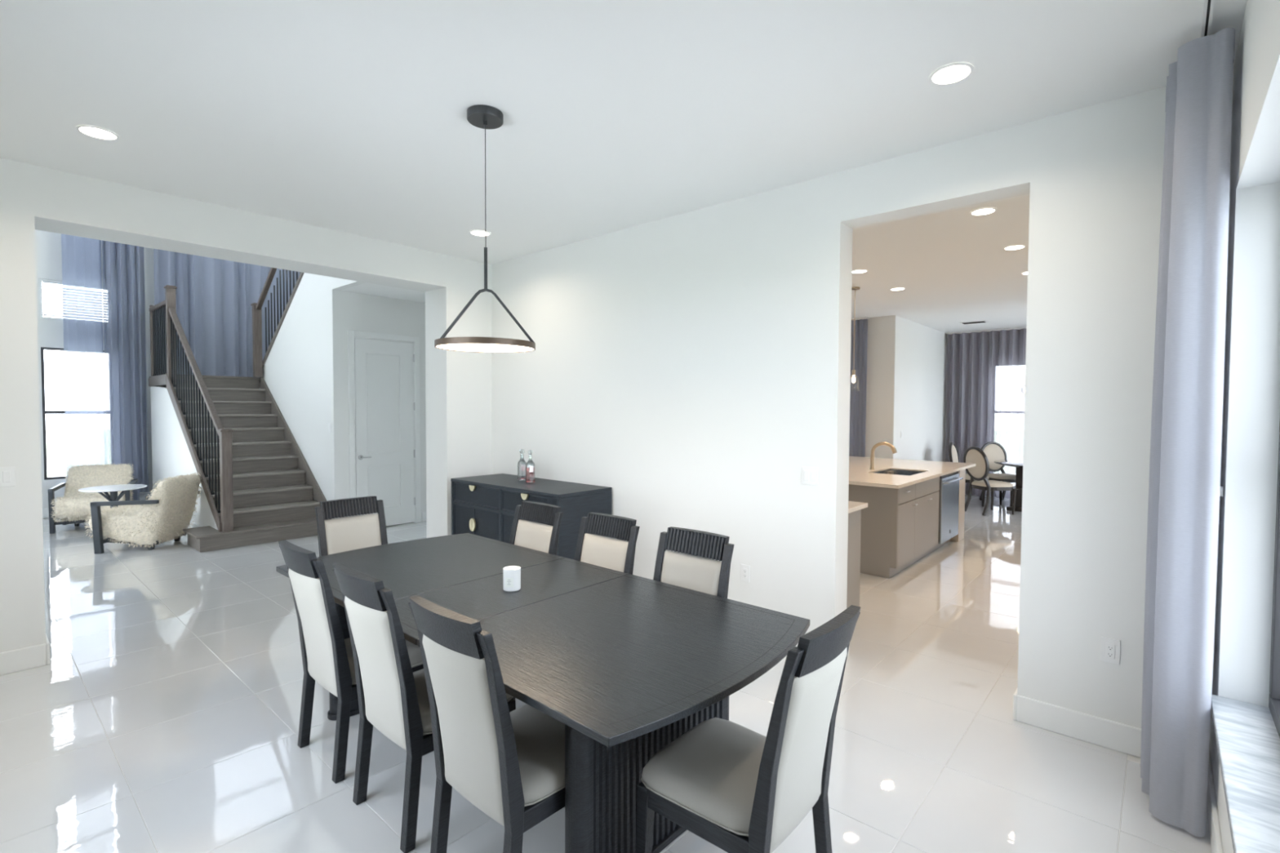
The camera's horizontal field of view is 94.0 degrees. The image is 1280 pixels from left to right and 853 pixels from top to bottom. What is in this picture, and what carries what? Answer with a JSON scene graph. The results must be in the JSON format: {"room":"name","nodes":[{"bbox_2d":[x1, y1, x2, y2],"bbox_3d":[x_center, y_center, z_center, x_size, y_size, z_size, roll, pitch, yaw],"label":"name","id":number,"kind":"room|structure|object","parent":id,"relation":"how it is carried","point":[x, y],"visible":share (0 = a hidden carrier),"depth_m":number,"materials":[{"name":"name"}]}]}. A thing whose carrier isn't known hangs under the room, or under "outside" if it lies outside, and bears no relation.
{"room":"dining room","nodes":[
{"label":"dining room","id":0,"kind":"room"},
{"bbox_2d":[35,229,154,508],"bbox_3d":[-7.576,-1.754,9.449,0.120,6.050,5.700,2,2,41],"label":"wall","id":1,"kind":"structure","parent":0,"point":[48,253],"depth_m":8.49,"materials":[{"name":"white paint"}]},
{"bbox_2d":[39,278,103,323],"bbox_3d":[-8.219,-1.808,8.694,0.050,0.560,0.760,2,2,41],"label":"window","id":2,"kind":"structure","parent":1,"relation":"in","point":[40,280],"depth_m":8.41,"materials":[{"name":"white paint"}]},
{"bbox_2d":[42,280,103,320],"bbox_3d":[-8.200,-1.817,8.677,0.030,0.482,0.690,2,2,41],"label":"window blind","id":3,"kind":"object","parent":2,"relation":"attached to","point":[44,282],"visible":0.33,"depth_m":8.49,"materials":[{"name":"white plastic"}]},
{"bbox_2d":[40,346,104,479],"bbox_3d":[-8.226,-0.189,8.745,0.060,1.880,0.760,2,2,41],"label":"window","id":4,"kind":"structure","parent":1,"relation":"in","point":[42,348],"depth_m":8.46,"materials":[{"name":"brown metal"}]},
{"bbox_2d":[150,386,217,529],"bbox_3d":[-6.064,0.375,7.951,3.613,1.904,0.098,2,2,41],"label":"wall","id":5,"kind":"structure","parent":0,"point":[171,456],"depth_m":8.32,"materials":[{"name":"white paint"}]},
{"bbox_2d":[42,508,201,528],"bbox_3d":[-7.227,1.275,7.292,3.400,0.135,2.600,2,2,41],"label":"baseboard","id":6,"kind":"structure","parent":5,"relation":"attached to","point":[45,511],"depth_m":8.45,"materials":[{"name":"white paint"}]},
{"bbox_2d":[159,382,260,492],"bbox_3d":[-6.501,0.255,10.110,0.100,2.004,2.570,2,2,41],"label":"wall","id":7,"kind":"structure","parent":0,"point":[260,382],"depth_m":9.90,"materials":[{"name":"white paint"}]},
{"bbox_2d":[153,248,299,377],"bbox_3d":[-6.724,-2.745,10.039,0.196,3.856,2.302,2,2,41],"label":"curtain","id":8,"kind":"object","parent":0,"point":[215,297],"visible":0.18,"depth_m":9.80,"materials":[{"name":"blue fabric"}]},
{"bbox_2d":[0,157,492,652],"bbox_3d":[-2.974,-0.083,4.724,0.390,3.050,3.980,2,2,41],"label":"wall","id":9,"kind":"structure","parent":0,"point":[459,427],"depth_m":4.10,"materials":[{"name":"white paint"}]},
{"bbox_2d":[0,466,15,486],"bbox_3d":[-3.760,0.298,3.541,0.010,0.116,0.072,2,2,41],"label":"light switch","id":10,"kind":"object","parent":9,"relation":"attached to","point":[7,474],"visible":1,"depth_m":3.54,"materials":[{"name":"white plastic"}]},
{"bbox_2d":[0,633,49,675],"bbox_3d":[-2.915,1.372,4.845,0.422,0.135,3.780,2,2,41],"label":"baseboard","id":11,"kind":"structure","parent":9,"relation":"attached to","point":[33,656],"depth_m":3.61,"materials":[{"name":"white paint"}]},
{"bbox_2d":[262,272,365,519],"bbox_3d":[-3.933,-1.677,7.551,4.860,6.050,0.100,2,2,41],"label":"wall","id":12,"kind":"structure","parent":0,"point":[302,367],"depth_m":7.79,"materials":[{"name":"white paint"}]},
{"bbox_2d":[328,423,330,432],"bbox_3d":[-3.903,0.021,7.497,0.072,0.116,0.010,2,2,41],"label":"light switch","id":13,"kind":"object","parent":12,"relation":"attached to","point":[329,424],"visible":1,"depth_m":7.49,"materials":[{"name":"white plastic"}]},
{"bbox_2d":[340,290,426,521],"bbox_3d":[-3.212,-0.192,8.169,0.100,3.050,1.720,2,2,41],"label":"wall","id":14,"kind":"structure","parent":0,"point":[360,312],"depth_m":7.83,"materials":[{"name":"white paint"}]},
{"bbox_2d":[347,329,421,525],"bbox_3d":[-3.365,0.058,7.911,0.093,2.565,0.960,2,2,41],"label":"door","id":15,"kind":"structure","parent":14,"relation":"attached to","point":[382,406],"depth_m":7.93,"materials":[{"name":"white paint"}]},
{"bbox_2d":[354,337,415,522],"bbox_3d":[-3.389,0.085,7.932,0.040,2.510,0.860,2,2,41],"label":"door frame","id":16,"kind":"structure","parent":14,"relation":"attached to","point":[354,337],"depth_m":8.19,"materials":[{"name":"white paint"}]},
{"bbox_2d":[422,511,426,521],"bbox_3d":[-2.418,1.295,7.377,2.210,0.135,1.720,2,2,41],"label":"baseboard","id":17,"kind":"structure","parent":14,"relation":"attached to","point":[424,513],"depth_m":8.34,"materials":[{"name":"white paint"}]},
{"bbox_2d":[0,494,1211,852],"bbox_3d":[-0.384,1.373,8.315,12.530,0.060,13.506,2,2,41],"label":"floor","id":18,"kind":"structure","parent":0,"point":[163,716],"depth_m":2.92,"materials":[{"name":"white tile"}]},
{"bbox_2d":[47,462,137,533],"bbox_3d":[-7.192,0.916,7.880,0.774,0.815,0.903,-1,2,-32],"label":"armchair","id":19,"kind":"object","parent":18,"relation":"on","point":[73,508],"visible":0.7,"depth_m":7.87,"materials":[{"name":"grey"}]},
{"bbox_2d":[78,484,146,508],"bbox_3d":[-6.403,1.046,7.266,0.630,0.609,0.630,1,2,24],"label":"side table","id":20,"kind":"object","parent":18,"relation":"on","point":[113,489],"visible":0.68,"depth_m":7.23,"materials":[{"name":"white stone"}]},
{"bbox_2d":[84,472,203,554],"bbox_3d":[-5.644,0.956,6.840,0.903,0.815,0.774,0,2,-7],"label":"armchair","id":21,"kind":"object","parent":18,"relation":"on","point":[163,517],"visible":1,"depth_m":6.56,"materials":[{"name":"grey"}]},
{"bbox_2d":[148,267,328,552],"bbox_3d":[-5.243,-0.970,8.736,3.763,4.546,2.920,2,2,41],"label":"staircase","id":22,"kind":"structure","parent":18,"relation":"on","point":[197,400],"depth_m":7.82,"materials":[{"name":"grey wood"}]},
{"bbox_2d":[278,539,423,783],"bbox_3d":[-1.324,1.014,2.813,0.459,0.994,0.603,2,2,41],"label":"dining chair","id":23,"kind":"object","parent":18,"relation":"on","point":[327,657],"visible":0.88,"depth_m":2.58,"materials":[{"name":"black wood"}]},
{"bbox_2d":[288,568,337,696],"bbox_3d":[-1.454,0.908,2.661,0.351,0.543,0.134,2,2,41],"label":"cushion","id":24,"kind":"object","parent":23,"relation":"on","point":[317,642],"depth_m":2.61,"materials":[{"name":"grey fabric"}]},
{"bbox_2d":[315,495,387,556],"bbox_3d":[-1.724,0.982,3.780,0.603,0.994,0.459,2,2,41],"label":"dining chair","id":25,"kind":"object","parent":18,"relation":"on","point":[348,533],"visible":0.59,"depth_m":3.91,"materials":[{"name":"grey fabric"}]},
{"bbox_2d":[324,513,381,555],"bbox_3d":[-1.871,0.867,3.907,0.134,0.543,0.351,2,2,41],"label":"cushion","id":26,"kind":"object","parent":25,"relation":"on","point":[348,533],"depth_m":3.90,"materials":[{"name":"grey fabric"}]},
{"bbox_2d":[333,563,515,852],"bbox_3d":[-0.871,1.028,2.415,0.459,0.994,0.603,2,2,41],"label":"dining chair","id":27,"kind":"object","parent":18,"relation":"on","point":[393,699],"visible":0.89,"depth_m":2.19,"materials":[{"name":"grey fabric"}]},
{"bbox_2d":[344,595,406,750],"bbox_3d":[-1.001,0.923,2.263,0.351,0.543,0.134,2,2,41],"label":"cushion","id":28,"kind":"object","parent":27,"relation":"on","point":[379,678],"depth_m":2.22,"materials":[{"name":"grey fabric"}]},
{"bbox_2d":[408,595,564,852],"bbox_3d":[-0.424,1.043,2.022,0.459,0.994,0.603,2,2,41],"label":"dining chair","id":29,"kind":"object","parent":18,"relation":"on","point":[510,766],"visible":0.94,"depth_m":1.83,"materials":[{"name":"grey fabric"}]},
{"bbox_2d":[422,634,504,826],"bbox_3d":[-0.554,0.937,1.871,0.351,0.543,0.134,2,2,41],"label":"cushion","id":30,"kind":"object","parent":29,"relation":"on","point":[468,751],"depth_m":1.83,"materials":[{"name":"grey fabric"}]},
{"bbox_2d":[450,473,611,559],"bbox_3d":[-0.997,0.964,5.245,1.513,0.943,0.586,2,2,41],"label":"sideboard","id":31,"kind":"object","parent":18,"relation":"on","point":[483,505],"visible":0.51,"depth_m":5.02,"materials":[{"name":"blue wood"}]},
{"bbox_2d":[517,448,526,481],"bbox_3d":[-1.059,0.344,5.353,0.076,0.286,0.076,-1,2,-26],"label":"glass bottle","id":32,"kind":"object","parent":31,"relation":"on","point":[520,460],"visible":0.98,"depth_m":5.36,"materials":[{"name":"clear glass"}]},
{"bbox_2d":[525,449,534,483],"bbox_3d":[-0.964,0.348,5.239,0.076,0.286,0.076,-1,2,-26],"label":"glass bottle","id":33,"kind":"object","parent":31,"relation":"on","point":[528,461],"visible":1,"depth_m":5.25,"materials":[{"name":"glass"}]},
{"bbox_2d":[509,501,563,555],"bbox_3d":[-0.804,0.992,3.580,0.459,0.994,0.603,2,2,41],"label":"dining chair","id":34,"kind":"object","parent":18,"relation":"on","point":[538,530],"visible":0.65,"depth_m":3.74,"materials":[{"name":"black wood"}]},
{"bbox_2d":[514,519,552,553],"bbox_3d":[-0.673,0.879,3.725,0.351,0.543,0.134,2,2,41],"label":"cushion","id":35,"kind":"object","parent":34,"relation":"on","point":[533,534],"depth_m":3.74,"materials":[{"name":"grey fabric"}]},
{"bbox_2d":[276,533,809,852],"bbox_3d":[-0.618,1.135,2.778,2.614,0.759,1.154,2,2,41],"label":"dining table","id":36,"kind":"object","parent":18,"relation":"on","point":[628,664],"visible":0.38,"depth_m":2.17,"materials":[{"name":"black wood"}]},
{"bbox_2d":[502,565,520,591],"bbox_3d":[-0.593,0.705,2.764,0.081,0.100,0.082,0,2,0],"label":"candle","id":37,"kind":"object","parent":36,"relation":"on","point":[511,574],"visible":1,"depth_m":2.73,"materials":[{"name":"white wax"}]},
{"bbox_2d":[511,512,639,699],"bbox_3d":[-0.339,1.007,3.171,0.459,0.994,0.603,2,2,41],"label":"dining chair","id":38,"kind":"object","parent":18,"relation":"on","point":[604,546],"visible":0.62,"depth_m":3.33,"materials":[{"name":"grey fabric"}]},
{"bbox_2d":[580,533,628,572],"bbox_3d":[-0.208,0.894,3.316,0.351,0.543,0.134,2,2,41],"label":"cushion","id":39,"kind":"object","parent":38,"relation":"on","point":[611,551],"depth_m":3.32,"materials":[{"name":"grey fabric"}]},
{"bbox_2d":[653,526,733,598],"bbox_3d":[0.106,1.022,2.761,0.459,0.994,0.603,2,2,41],"label":"dining chair","id":40,"kind":"object","parent":18,"relation":"on","point":[694,569],"visible":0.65,"depth_m":2.91,"materials":[{"name":"black wood"}]},
{"bbox_2d":[660,550,721,595],"bbox_3d":[0.236,0.909,2.905,0.351,0.543,0.134,2,2,41],"label":"cushion","id":41,"kind":"object","parent":40,"relation":"on","point":[693,571],"depth_m":2.91,"materials":[{"name":"grey fabric"}]},
{"bbox_2d":[635,604,860,852],"bbox_3d":[0.351,1.050,1.909,0.603,0.994,0.459,2,2,41],"label":"dining chair","id":42,"kind":"object","parent":18,"relation":"on","point":[739,788],"visible":1,"depth_m":1.77,"materials":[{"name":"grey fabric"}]},
{"bbox_2d":[769,647,846,852],"bbox_3d":[0.500,0.946,1.775,0.134,0.543,0.351,2,2,41],"label":"cushion","id":43,"kind":"object","parent":42,"relation":"on","point":[801,776],"depth_m":1.72,"materials":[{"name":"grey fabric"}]},
{"bbox_2d":[846,509,861,608],"bbox_3d":[0.737,1.020,4.842,1.880,0.870,0.667,2,2,41],"label":"base cabinet","id":44,"kind":"object","parent":18,"relation":"on","point":[854,517],"visible":0.11,"depth_m":4.35,"materials":[{"name":"grey wood"}]},
{"bbox_2d":[848,501,867,513],"bbox_3d":[0.755,0.569,4.820,1.915,0.032,0.677,2,2,41],"label":"countertop","id":45,"kind":"structure","parent":44,"relation":"on","point":[853,506],"depth_m":4.35,"materials":[{"name":"beige stone"}]},
{"bbox_2d":[848,469,965,577],"bbox_3d":[2.644,0.961,7.010,1.580,0.871,2.430,2,2,41],"label":"kitchen island","id":46,"kind":"object","parent":18,"relation":"on","point":[900,527],"visible":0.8,"depth_m":5.80,"materials":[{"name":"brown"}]},
{"bbox_2d":[848,456,976,488],"bbox_3d":[2.658,0.502,7.232,1.885,0.032,3.000,2,2,41],"label":"island countertop","id":47,"kind":"structure","parent":46,"relation":"on","point":[860,473],"depth_m":6.89,"materials":[{"name":"beige stone"}]},
{"bbox_2d":[869,441,897,469],"bbox_3d":[2.789,0.337,6.835,0.298,0.324,0.060,2,2,36],"label":"faucet","id":48,"kind":"object","parent":47,"relation":"on","point":[892,447],"visible":1,"depth_m":6.87,"materials":[{"name":"gold metal"}]},
{"bbox_2d":[874,469,924,475],"bbox_3d":[2.904,0.606,6.686,0.432,0.178,0.692,2,2,41],"label":"sink","id":49,"kind":"object","parent":47,"relation":"in","point":[898,472],"visible":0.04,"depth_m":6.95,"materials":[{"name":"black metal"}]},
{"bbox_2d":[938,471,963,544],"bbox_3d":[3.561,0.971,6.944,0.204,0.864,0.744,2,2,41],"label":"dishwasher","id":50,"kind":"object","parent":46,"relation":"in","point":[948,483],"visible":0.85,"depth_m":6.84,"materials":[{"name":"grey metal"}]},
{"bbox_2d":[948,442,989,506],"bbox_3d":[5.609,0.798,10.171,0.591,1.038,0.486,2,2,40],"label":"chair","id":51,"kind":"object","parent":18,"relation":"on","point":[953,451],"visible":0.43,"depth_m":10.17,"materials":[{"name":"beige fabric"}]},
{"bbox_2d":[963,446,1016,515],"bbox_3d":[5.409,0.826,9.250,0.591,1.038,0.486,0,2,-12],"label":"chair","id":52,"kind":"object","parent":18,"relation":"on","point":[974,455],"visible":0.93,"depth_m":9.11,"materials":[{"name":"beige fabric"}]},
{"bbox_2d":[979,441,1015,504],"bbox_3d":[6.262,0.797,10.319,0.486,1.038,0.591,0,2,-5],"label":"chair","id":53,"kind":"object","parent":18,"relation":"on","point":[993,451],"visible":0.57,"depth_m":10.51,"materials":[{"name":"beige fabric"}]},
{"bbox_2d":[993,459,1022,511],"bbox_3d":[6.479,0.961,9.372,1.600,0.760,1.600,2,2,41],"label":"round dining table","id":54,"kind":"object","parent":18,"relation":"on","point":[1018,464],"visible":0.21,"depth_m":9.48,"materials":[{"name":"grey wood"}]},
{"bbox_2d":[0,0,1247,333],"bbox_3d":[1.318,-1.687,7.100,8.240,0.050,12.880,2,2,41],"label":"ceiling","id":55,"kind":"structure","parent":0,"point":[344,116],"depth_m":2.83,"materials":[{"name":"white paint"}]},
{"bbox_2d":[75,124,119,140],"bbox_3d":[-2.873,-1.556,3.163,0.172,0.005,0.172,2,2,41],"label":"recessed light","id":56,"kind":"object","parent":55,"relation":"in","point":[90,131],"visible":1,"depth_m":3.16,"materials":[{"name":"white plastic"}]},
{"bbox_2d":[469,230,490,236],"bbox_3d":[-1.326,-1.604,4.953,0.172,0.005,0.172,2,2,41],"label":"recessed light","id":57,"kind":"object","parent":55,"relation":"in","point":[477,233],"visible":0.98,"depth_m":4.95,"materials":[{"name":"white plastic"}]},
{"bbox_2d":[434,104,535,353],"bbox_3d":[-0.765,-0.965,2.957,0.486,1.153,0.486,0,2,0],"label":"pendant lamp","id":58,"kind":"object","parent":55,"relation":"hanging from","point":[483,117],"visible":1,"depth_m":2.94,"materials":[{"name":"grey metal"}]},
{"bbox_2d":[435,343,533,352],"bbox_3d":[-0.768,-0.392,2.975,0.473,0.001,0.473,0,2,0],"label":"diffuser","id":59,"kind":"object","parent":58,"relation":"attached to","point":[460,347],"depth_m":2.98,"materials":[{"name":"white plastic"}]},
{"bbox_2d":[850,286,860,391],"bbox_3d":[2.564,-1.041,7.140,0.156,1.229,0.156,2,2,41],"label":"pendant lamp","id":60,"kind":"object","parent":55,"relation":"hanging from","point":[853,380],"visible":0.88,"depth_m":7.14,"materials":[{"name":"beige"}]},
{"bbox_2d":[852,269,867,273],"bbox_3d":[2.304,-1.628,6.270,0.172,0.005,0.172,2,2,41],"label":"recessed light","id":61,"kind":"object","parent":55,"relation":"in","point":[858,271],"visible":0.91,"depth_m":6.26,"materials":[{"name":"white plastic"}]},
{"bbox_2d":[851,316,868,320],"bbox_3d":[3.024,-1.726,9.888,1.520,0.030,0.040,2,2,41],"label":"track","id":62,"kind":"object","parent":55,"relation":"attached to","point":[865,317],"visible":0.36,"depth_m":9.46,"materials":[{"name":"white plastic"}]},
{"bbox_2d":[848,319,867,457],"bbox_3d":[3.050,-0.211,9.905,1.413,3.000,0.090,2,2,41],"label":"curtain","id":63,"kind":"object","parent":62,"relation":"hanging from","point":[857,398],"visible":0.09,"depth_m":9.51,"materials":[{"name":"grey fabric"}]},
{"bbox_2d":[889,287,905,290],"bbox_3d":[3.100,-1.652,7.178,0.172,0.005,0.172,2,2,41],"label":"recessed light","id":64,"kind":"object","parent":55,"relation":"in","point":[896,288],"visible":1,"depth_m":7.19,"materials":[{"name":"white plastic"}]},
{"bbox_2d":[928,62,973,85],"bbox_3d":[1.341,-1.517,2.571,0.172,0.005,0.172,2,2,41],"label":"recessed light","id":65,"kind":"object","parent":55,"relation":"in","point":[954,73],"visible":1,"depth_m":2.56,"materials":[{"name":"white plastic"}]},
{"bbox_2d":[960,320,988,324],"bbox_3d":[5.515,-1.718,9.854,0.380,0.016,0.200,2,2,41],"label":"ceiling vent","id":66,"kind":"object","parent":55,"relation":"in","point":[984,321],"visible":1,"depth_m":9.83,"materials":[{"name":"white plastic"}]},
{"bbox_2d":[969,207,996,215],"bbox_3d":[2.504,-1.567,4.353,0.172,0.005,0.172,2,2,41],"label":"recessed light","id":67,"kind":"object","parent":55,"relation":"in","point":[981,211],"visible":1,"depth_m":4.35,"materials":[{"name":"white plastic"}]},
{"bbox_2d":[946,327,1026,334],"bbox_3d":[7.010,-1.717,10.218,3.230,0.030,0.040,2,2,41],"label":"track","id":68,"kind":"object","parent":55,"relation":"attached to","point":[1016,328],"visible":0.36,"depth_m":10.85,"materials":[{"name":"white plastic"}]},
{"bbox_2d":[945,328,1026,498],"bbox_3d":[6.981,-0.203,10.255,3.153,3.000,0.174,2,2,41],"label":"curtain","id":69,"kind":"object","parent":68,"relation":"hanging from","point":[986,370],"visible":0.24,"depth_m":10.84,"materials":[{"name":"grey fabric"}]},
{"bbox_2d":[1003,244,1026,250],"bbox_3d":[3.335,-1.593,5.314,0.172,0.005,0.172,2,2,41],"label":"recessed light","id":70,"kind":"object","parent":55,"relation":"in","point":[1015,246],"visible":1,"depth_m":5.31,"materials":[{"name":"white plastic"}]},
{"bbox_2d":[1200,0,1214,37],"bbox_3d":[1.227,-1.469,1.217,0.028,0.018,3.560,2,2,41],"label":"track","id":71,"kind":"object","parent":55,"relation":"attached to","point":[1208,5],"visible":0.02,"depth_m":2.17,"materials":[{"name":"white plastic"}]},
{"bbox_2d":[1140,27,1235,836],"bbox_3d":[2.203,0.035,2.419,0.207,2.980,0.514,2,2,41],"label":"curtain","id":72,"kind":"object","parent":71,"relation":"hanging from","point":[1186,441],"visible":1,"depth_m":2.26,"materials":[{"name":"grey fabric"}]},
{"bbox_2d":[491,72,1233,748],"bbox_3d":[0.483,-0.058,4.461,5.930,3.050,0.190,2,2,41],"label":"wall","id":73,"kind":"structure","parent":0,"point":[690,366],"depth_m":3.78,"materials":[{"name":"white paint"}]},
{"bbox_2d":[740,564,750,582],"bbox_3d":[0.731,1.017,4.139,0.072,0.116,0.009,2,2,41],"label":"wall outlet","id":74,"kind":"object","parent":73,"relation":"attached to","point":[745,569],"visible":1,"depth_m":4.13,"materials":[{"name":"white plastic"}]},
{"bbox_2d":[742,568,746,578],"bbox_3d":[0.729,1.017,4.138,0.034,0.068,0.003,2,2,41],"label":"receptacle","id":75,"kind":"object","parent":74,"relation":"attached to","point":[744,570],"depth_m":4.14,"materials":[{"name":"white plastic"}]},
{"bbox_2d":[801,466,818,485],"bbox_3d":[1.085,0.316,3.808,0.116,0.116,0.010,2,2,41],"label":"light switch","id":76,"kind":"object","parent":73,"relation":"attached to","point":[810,475],"visible":1,"depth_m":3.81,"materials":[{"name":"white plastic"}]},
{"bbox_2d":[795,643,1141,757],"bbox_3d":[0.548,1.401,4.444,5.340,0.135,0.222,2,2,41],"label":"baseboard","id":77,"kind":"structure","parent":73,"relation":"attached to","point":[1117,736],"depth_m":2.90,"materials":[{"name":"white paint"}]},
{"bbox_2d":[1100,636,1120,664],"bbox_3d":[2.227,1.062,2.824,0.072,0.116,0.009,2,2,41],"label":"wall outlet","id":78,"kind":"object","parent":73,"relation":"attached to","point":[1110,648],"visible":1,"depth_m":2.82,"materials":[{"name":"white plastic"}]},
{"bbox_2d":[1105,643,1115,658],"bbox_3d":[2.225,1.062,2.822,0.034,0.068,0.003,2,2,41],"label":"receptacle","id":79,"kind":"object","parent":78,"relation":"attached to","point":[1109,647],"depth_m":2.82,"materials":[{"name":"white plastic"}]},
{"bbox_2d":[1209,0,1279,852],"bbox_3d":[1.323,0.052,1.080,0.200,3.050,3.780,2,2,41],"label":"wall window","id":80,"kind":"structure","parent":73,"relation":"in","point":[1251,420],"depth_m":2.23,"materials":[{"name":"white paint"}]},
{"bbox_2d":[1206,748,1222,852],"bbox_3d":[1.235,1.506,1.197,0.016,0.135,3.780,2,2,41],"label":"wall","id":81,"kind":"structure","parent":80,"relation":"attached to","point":[1212,811],"depth_m":2.21,"materials":[{"name":"white paint"}]},
{"bbox_2d":[1219,485,1224,496],"bbox_3d":[2.274,0.253,2.334,0.015,0.040,0.020,2,2,41],"label":"clip","id":82,"kind":"object","parent":80,"relation":"attached to","point":[1222,487],"visible":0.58,"depth_m":2.33,"materials":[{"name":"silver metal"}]},
{"bbox_2d":[1268,422,1279,737],"bbox_3d":[1.716,0.098,1.438,0.060,1.940,1.971,2,2,41],"label":"window","id":83,"kind":"structure","parent":80,"relation":"attached to","point":[1274,678],"depth_m":2.17,"materials":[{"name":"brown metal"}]},
{"bbox_2d":[1211,694,1279,852],"bbox_3d":[1.658,1.081,1.516,0.222,0.030,1.973,2,2,41],"label":"window sill","id":84,"kind":"structure","parent":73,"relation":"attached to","point":[1247,737],"depth_m":1.83,"materials":[{"name":"grey stone"}]},
{"bbox_2d":[865,315,887,457],"bbox_3d":[3.070,-0.222,10.101,2.180,3.050,0.120,2,2,41],"label":"wall","id":85,"kind":"structure","parent":0,"point":[877,348],"depth_m":9.42,"materials":[{"name":"white paint"}]},
{"bbox_2d":[884,315,946,461],"bbox_3d":[4.891,-0.223,10.431,0.120,3.050,3.020,2,2,41],"label":"wall","id":86,"kind":"structure","parent":0,"point":[917,354],"depth_m":10.04,"materials":[{"name":"white paint"}]},
{"bbox_2d":[944,328,1020,462],"bbox_3d":[7.184,-0.210,10.358,3.660,3.050,0.100,2,2,41],"label":"wall","id":87,"kind":"structure","parent":0,"point":[1020,329],"depth_m":11.43,"materials":[{"name":"white paint"}]},
{"bbox_3d":[-5.020,-4.720,7.119,6.850,0.050,5.700,2,2,41],"label":"ceiling","id":88,"kind":"structure","parent":0,"visible":0},
{"bbox_3d":[-7.059,-4.677,9.581,0.040,0.030,3.400,2,2,41],"label":"track","id":89,"kind":"object","parent":88,"relation":"attached to","visible":0},
{"bbox_2d":[61,234,106,477],"bbox_3d":[-8.015,-1.679,8.584,0.060,5.910,0.440,2,2,43],"label":"curtain","id":90,"kind":"object","parent":89,"relation":"hanging from","point":[82,281],"visible":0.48,"depth_m":8.60,"materials":[{"name":"blue fabric"}]},
{"bbox_2d":[102,240,148,505],"bbox_3d":[-7.677,-1.686,8.888,0.485,5.910,0.200,-1,2,-41],"label":"curtain","id":91,"kind":"object","parent":89,"relation":"hanging from","point":[123,264],"visible":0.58,"depth_m":8.91,"materials":[{"name":"blue fabric"}]},
{"label":"outside","id":92,"kind":"structure","parent":0,"visible":0},
{"bbox_2d":[45,430,106,477],"bbox_3d":[-1.522,1.831,6.150,120.000,0.150,120.000,2,2,41],"label":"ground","id":93,"kind":"structure","parent":92,"point":[55,439],"depth_m":24.09,"materials":[{"name":"white"}]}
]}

